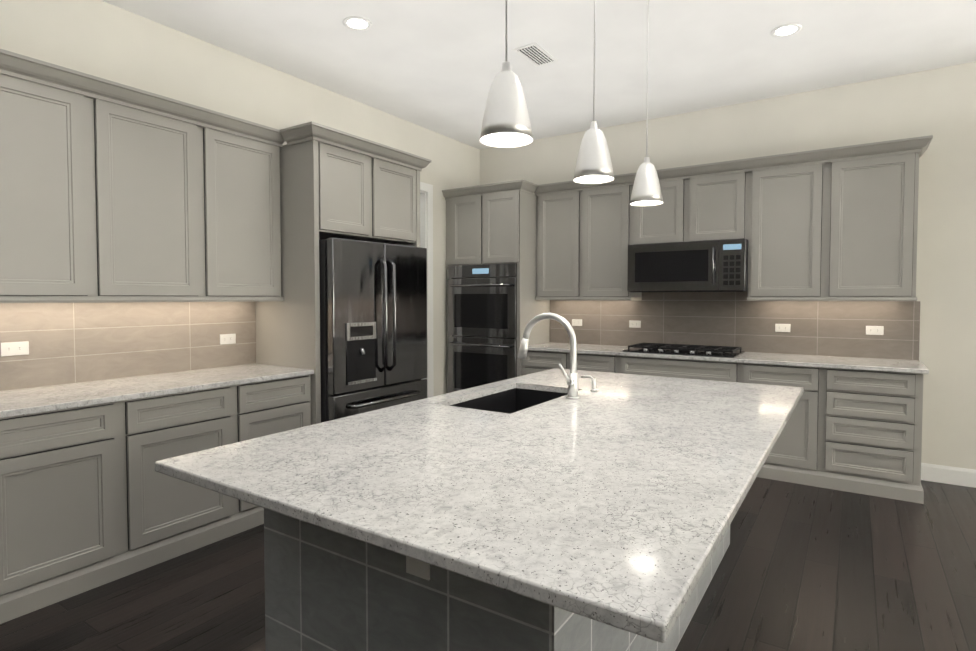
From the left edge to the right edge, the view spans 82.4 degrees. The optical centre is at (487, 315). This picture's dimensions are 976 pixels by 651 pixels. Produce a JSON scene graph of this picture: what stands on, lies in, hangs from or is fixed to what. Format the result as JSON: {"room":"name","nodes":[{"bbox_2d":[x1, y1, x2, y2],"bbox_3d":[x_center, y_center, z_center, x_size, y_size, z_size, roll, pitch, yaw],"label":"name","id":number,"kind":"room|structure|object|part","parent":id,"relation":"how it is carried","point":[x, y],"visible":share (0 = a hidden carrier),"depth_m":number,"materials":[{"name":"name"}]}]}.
{"room":"kitchen","nodes":[
{"label":"kitchen","id":0,"kind":"room"},
{"bbox_2d":[0,0,479,395],"bbox_3d":[-1.447,-0.304,4.536,0.120,3.100,4.720,1,2,33],"label":"wall","id":1,"kind":"structure","parent":0,"point":[103,40],"depth_m":3.79,"materials":[{"name":"paint"}]},
{"bbox_2d":[0,49,99,300],"bbox_3d":[-2.357,-0.655,2.735,0.330,1.122,0.593,1,2,33],"label":"upper cabinet","id":2,"kind":"object","parent":1,"relation":"attached to","point":[48,112],"depth_m":2.73,"materials":[{"name":"paint"}]},
{"bbox_2d":[0,302,255,390],"bbox_3d":[-2.175,0.145,3.328,0.010,0.451,1.746,1,2,33],"label":"backsplash","id":3,"kind":"structure","parent":1,"relation":"attached to","point":[69,343],"depth_m":3.30,"materials":[{"name":"tile"}]},
{"bbox_2d":[1,341,28,355],"bbox_3d":[-2.453,0.171,2.890,0.007,0.070,0.115,1,2,33],"label":"electrical outlet","id":4,"kind":"object","parent":3,"relation":"attached to","point":[13,348],"visible":1,"depth_m":2.89,"materials":[{"name":"white plastic"}]},
{"bbox_2d":[220,334,235,344],"bbox_3d":[-1.806,0.163,3.870,0.007,0.070,0.115,1,2,33],"label":"electrical outlet","id":5,"kind":"object","parent":3,"relation":"attached to","point":[227,338],"visible":1,"depth_m":3.87,"materials":[{"name":"white plastic"}]},
{"bbox_2d":[96,77,207,300],"bbox_3d":[-2.032,-0.671,3.227,0.330,1.122,0.585,1,2,33],"label":"upper cabinet","id":6,"kind":"object","parent":1,"relation":"attached to","point":[111,191],"depth_m":3.13,"materials":[{"name":"paint"}]},
{"bbox_2d":[204,109,283,300],"bbox_3d":[-1.715,-0.686,3.707,0.330,1.122,0.566,1,2,33],"label":"upper cabinet","id":7,"kind":"object","parent":1,"relation":"attached to","point":[242,158],"depth_m":3.61,"materials":[{"name":"paint"}]},
{"bbox_2d":[420,182,433,397],"bbox_3d":[-0.877,-0.053,5.391,0.138,2.545,0.930,1,2,33],"label":"door frame","id":8,"kind":"structure","parent":1,"relation":"attached to","point":[426,218],"depth_m":5.68,"materials":[{"name":"white"}]},
{"bbox_2d":[0,477,975,650],"bbox_3d":[-0.244,1.404,0.403,12.500,0.050,10.620,1,2,33],"label":"floor","id":9,"kind":"structure","parent":0,"point":[801,567],"depth_m":2.64,"materials":[{"name":"brown wood"}]},
{"bbox_2d":[0,401,127,623],"bbox_3d":[-2.229,0.864,2.705,0.628,0.882,0.559,1,2,33],"label":"base cabinet","id":10,"kind":"object","parent":9,"relation":"on","point":[91,498],"depth_m":2.56,"materials":[{"name":"paint"}]},
{"bbox_2d":[124,385,239,574],"bbox_3d":[-1.908,0.849,3.191,0.628,0.882,0.608,1,2,33],"label":"base cabinet","id":11,"kind":"object","parent":9,"relation":"on","point":[169,517],"depth_m":2.98,"materials":[{"name":"paint"}]},
{"bbox_2d":[240,375,310,531],"bbox_3d":[-1.587,0.833,3.676,0.628,0.882,0.555,1,2,33],"label":"base cabinet","id":12,"kind":"object","parent":9,"relation":"on","point":[269,407],"depth_m":3.45,"materials":[{"name":"paint"}]},
{"bbox_2d":[0,363,313,417],"bbox_3d":[-1.908,0.392,3.158,0.650,0.030,1.748,1,2,33],"label":"countertop","id":13,"kind":"structure","parent":12,"relation":"on","point":[19,402],"depth_m":2.97,"materials":[{"name":"white stone"}]},
{"bbox_2d":[255,121,430,424],"bbox_3d":[-1.098,-0.006,4.305,0.724,2.520,1.205,1,2,33],"label":"cabinet","id":14,"kind":"object","parent":9,"relation":"on","point":[335,183],"visible":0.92,"depth_m":3.85,"materials":[{"name":"paint"}]},
{"bbox_2d":[319,237,426,422],"bbox_3d":[-1.025,0.350,4.268,0.783,1.770,0.969,1,2,33],"label":"fridge","id":15,"kind":"object","parent":14,"relation":"in","point":[373,326],"visible":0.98,"depth_m":3.96,"materials":[{"name":"black metal"}]},
{"bbox_2d":[155,368,803,650],"bbox_3d":[0.355,0.861,2.316,1.480,0.914,2.591,1,2,33],"label":"kitchen island","id":16,"kind":"object","parent":9,"relation":"on","point":[327,590],"depth_m":1.54,"materials":[{"name":"stone"}]},
{"bbox_2d":[406,556,429,580],"bbox_3d":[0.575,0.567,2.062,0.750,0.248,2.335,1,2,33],"label":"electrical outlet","id":17,"kind":"object","parent":16,"relation":"attached to","point":[417,568],"visible":0.04,"depth_m":1.51,"materials":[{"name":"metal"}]},
{"bbox_3d":[0.355,0.535,2.305,1.480,0.261,2.591,1,2,33],"label":"kitchen island top","id":18,"kind":"part","parent":16,"relation":"part of","materials":[{"name":"white stone"}]},
{"bbox_2d":[517,312,579,398],"bbox_3d":[0.273,0.188,2.693,0.335,0.406,0.129,1,2,33],"label":"faucet","id":19,"kind":"object","parent":16,"relation":"on","point":[571,377],"visible":1,"depth_m":2.64,"materials":[{"name":"silver metal"}]},
{"bbox_2d":[581,376,597,391],"bbox_3d":[0.518,0.346,2.852,0.089,0.080,0.036,1,2,33],"label":"soap dispenser","id":20,"kind":"object","parent":16,"relation":"on","point":[593,389],"visible":1,"depth_m":2.83,"materials":[{"name":"silver metal"}]},
{"bbox_2d":[442,179,549,392],"bbox_3d":[0.117,-0.058,5.915,0.976,2.520,0.705,1,2,33],"label":"tall cabinet","id":21,"kind":"object","parent":9,"relation":"on","point":[494,223],"visible":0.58,"depth_m":5.61,"materials":[{"name":"paint"}]},
{"bbox_2d":[448,263,516,392],"bbox_3d":[0.075,0.162,5.901,0.830,1.378,0.692,1,2,33],"label":"double oven","id":22,"kind":"object","parent":21,"relation":"in","point":[482,322],"visible":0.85,"depth_m":5.65,"materials":[{"name":"black metal"}]},
{"bbox_2d":[522,350,565,375],"bbox_3d":[0.707,0.772,5.598,0.516,0.882,0.628,1,2,33],"label":"base cabinet","id":23,"kind":"object","parent":9,"relation":"on","point":[535,361],"depth_m":5.34,"materials":[{"name":"paint"}]},
{"bbox_2d":[528,342,928,373],"bbox_3d":[1.801,0.338,4.848,3.150,0.030,0.650,1,2,33],"label":"countertop","id":24,"kind":"structure","parent":23,"relation":"on","point":[887,365],"depth_m":4.39,"materials":[{"name":"white stone"}]},
{"bbox_2d":[623,343,744,357],"bbox_3d":[1.718,0.296,4.902,0.920,0.048,0.515,1,2,33],"label":"cooktop","id":25,"kind":"object","parent":24,"relation":"in","point":[702,350],"visible":1,"depth_m":4.82,"materials":[{"name":"black metal"}]},
{"bbox_2d":[566,353,613,372],"bbox_3d":[1.120,0.780,5.325,0.473,0.882,0.628,1,2,33],"label":"base cabinet","id":26,"kind":"object","parent":9,"relation":"on","point":[586,362],"depth_m":5.05,"materials":[{"name":"paint"}]},
{"bbox_2d":[614,355,737,381],"bbox_3d":[1.733,0.793,4.921,0.997,0.882,0.628,1,2,33],"label":"base cabinet","id":27,"kind":"object","parent":9,"relation":"on","point":[664,367],"depth_m":4.64,"materials":[{"name":"paint"}]},
{"bbox_2d":[738,363,821,486],"bbox_3d":[2.382,0.807,4.492,0.558,0.882,0.628,1,2,33],"label":"base cabinet","id":28,"kind":"object","parent":9,"relation":"on","point":[793,458],"depth_m":4.18,"materials":[{"name":"paint"}]},
{"bbox_2d":[818,368,922,503],"bbox_3d":[2.858,0.817,4.178,0.582,0.882,0.628,1,2,33],"label":"base cabinet","id":29,"kind":"object","parent":9,"relation":"on","point":[854,431],"depth_m":3.92,"materials":[{"name":"paint"}]},
{"bbox_2d":[101,0,975,149],"bbox_3d":[-0.244,-1.744,0.302,12.500,0.050,10.620,1,2,33],"label":"ceiling","id":30,"kind":"structure","parent":0,"point":[434,65],"depth_m":3.80,"materials":[{"name":"paint"}]},
{"bbox_2d":[343,16,371,30],"bbox_3d":[-0.813,-1.816,3.470,0.176,0.008,0.176,1,2,33],"label":"recessed light","id":31,"kind":"object","parent":30,"relation":"in","point":[355,23],"visible":1,"depth_m":3.46,"materials":[{"name":"white"}]},
{"bbox_2d":[480,0,532,147],"bbox_3d":[0.060,-1.169,1.799,0.175,1.194,0.175,1,2,33],"label":"pendant light","id":32,"kind":"object","parent":30,"relation":"hanging from","point":[506,123],"visible":1,"depth_m":1.76,"materials":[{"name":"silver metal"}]},
{"bbox_2d":[512,43,557,66],"bbox_3d":[0.336,-1.829,3.921,0.180,0.012,0.340,1,2,33],"label":"ceiling vent","id":33,"kind":"object","parent":30,"relation":"in","point":[535,54],"visible":1,"depth_m":3.90,"materials":[{"name":"white metal"}]},
{"bbox_2d":[573,0,613,183],"bbox_3d":[0.459,-1.188,2.403,0.175,1.194,0.175,1,2,33],"label":"pendant light","id":34,"kind":"object","parent":30,"relation":"hanging from","point":[593,164],"visible":1,"depth_m":2.37,"materials":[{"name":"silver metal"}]},
{"bbox_2d":[630,0,662,205],"bbox_3d":[0.862,-1.208,3.012,0.175,1.194,0.175,1,2,33],"label":"pendant light","id":35,"kind":"object","parent":30,"relation":"hanging from","point":[646,190],"visible":1,"depth_m":2.98,"materials":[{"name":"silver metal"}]},
{"bbox_2d":[771,23,801,36],"bbox_3d":[1.905,-1.818,3.556,0.176,0.008,0.176,1,2,33],"label":"recessed light","id":36,"kind":"object","parent":30,"relation":"in","point":[785,30],"visible":1,"depth_m":3.56,"materials":[{"name":"white"}]},
{"bbox_2d":[480,62,975,469],"bbox_3d":[2.649,-0.310,4.732,12.500,3.100,0.120,1,2,33],"label":"wall","id":37,"kind":"structure","parent":0,"point":[939,104],"depth_m":4.24,"materials":[{"name":"paint"}]},
{"bbox_2d":[534,181,577,298],"bbox_3d":[0.782,-0.749,5.680,0.496,1.122,0.330,1,2,33],"label":"upper cabinet","id":38,"kind":"object","parent":37,"relation":"attached to","point":[557,203],"depth_m":5.55,"materials":[{"name":"paint"}]},
{"bbox_2d":[578,173,641,298],"bbox_3d":[1.197,-0.740,5.405,0.500,1.122,0.330,1,2,33],"label":"upper cabinet","id":39,"kind":"object","parent":37,"relation":"attached to","point":[605,210],"depth_m":5.28,"materials":[{"name":"paint"}]},
{"bbox_2d":[630,167,685,244],"bbox_3d":[1.611,-0.970,5.124,0.493,0.644,0.330,1,2,33],"label":"upper cabinet","id":40,"kind":"object","parent":37,"relation":"attached to","point":[661,223],"depth_m":4.96,"materials":[{"name":"paint"}]},
{"bbox_2d":[682,159,749,241],"bbox_3d":[2.024,-0.962,4.852,0.497,0.644,0.330,1,2,33],"label":"upper cabinet","id":41,"kind":"object","parent":37,"relation":"attached to","point":[717,207],"depth_m":4.71,"materials":[{"name":"paint"}]},
{"bbox_2d":[627,239,747,291],"bbox_3d":[1.777,-0.423,4.942,0.982,0.431,0.458,1,2,33],"label":"microwave","id":42,"kind":"object","parent":41,"relation":"attached to","point":[709,266],"visible":1,"depth_m":4.76,"materials":[{"name":"black metal"}]},
{"bbox_2d":[550,292,919,359],"bbox_3d":[1.976,-0.164,5.102,3.145,0.956,0.010,1,2,33],"label":"backsplash","id":43,"kind":"structure","parent":37,"relation":"attached to","point":[818,328],"depth_m":4.90,"materials":[{"name":"tile"}]},
{"bbox_2d":[572,319,581,325],"bbox_3d":[0.925,0.071,5.793,0.115,0.070,0.007,1,2,33],"label":"electrical outlet","id":44,"kind":"object","parent":43,"relation":"attached to","point":[576,322],"visible":1,"depth_m":5.79,"materials":[{"name":"white plastic"}]},
{"bbox_2d":[629,320,640,327],"bbox_3d":[1.438,0.082,5.454,0.115,0.070,0.007,1,2,33],"label":"electrical outlet","id":45,"kind":"object","parent":43,"relation":"attached to","point":[634,324],"visible":1,"depth_m":5.45,"materials":[{"name":"white plastic"}]},
{"bbox_2d":[775,324,790,331],"bbox_3d":[2.511,0.105,4.746,0.115,0.070,0.007,1,2,33],"label":"electrical outlet","id":46,"kind":"object","parent":43,"relation":"attached to","point":[782,327],"visible":1,"depth_m":4.75,"materials":[{"name":"white plastic"}]},
{"bbox_2d":[866,326,883,334],"bbox_3d":[3.048,0.116,4.392,0.115,0.070,0.007,1,2,33],"label":"electrical outlet","id":47,"kind":"object","parent":43,"relation":"attached to","point":[874,330],"visible":1,"depth_m":4.39,"materials":[{"name":"white plastic"}]},
{"bbox_2d":[747,149,825,298],"bbox_3d":[2.460,-0.714,4.572,0.548,1.122,0.330,1,2,33],"label":"upper cabinet","id":48,"kind":"object","parent":37,"relation":"attached to","point":[788,192],"depth_m":4.43,"materials":[{"name":"paint"}]},
{"bbox_2d":[822,137,921,298],"bbox_3d":[2.924,-0.704,4.266,0.562,1.122,0.330,1,2,33],"label":"upper cabinet","id":49,"kind":"object","parent":37,"relation":"attached to","point":[835,224],"depth_m":4.13,"materials":[{"name":"paint"}]},
{"bbox_2d":[921,463,975,487],"bbox_3d":[5.516,1.237,2.807,5.340,0.130,0.014,1,2,33],"label":"baseboard","id":50,"kind":"structure","parent":37,"relation":"attached to","point":[949,475],"depth_m":4.17,"materials":[{"name":"white wood"}]}
]}

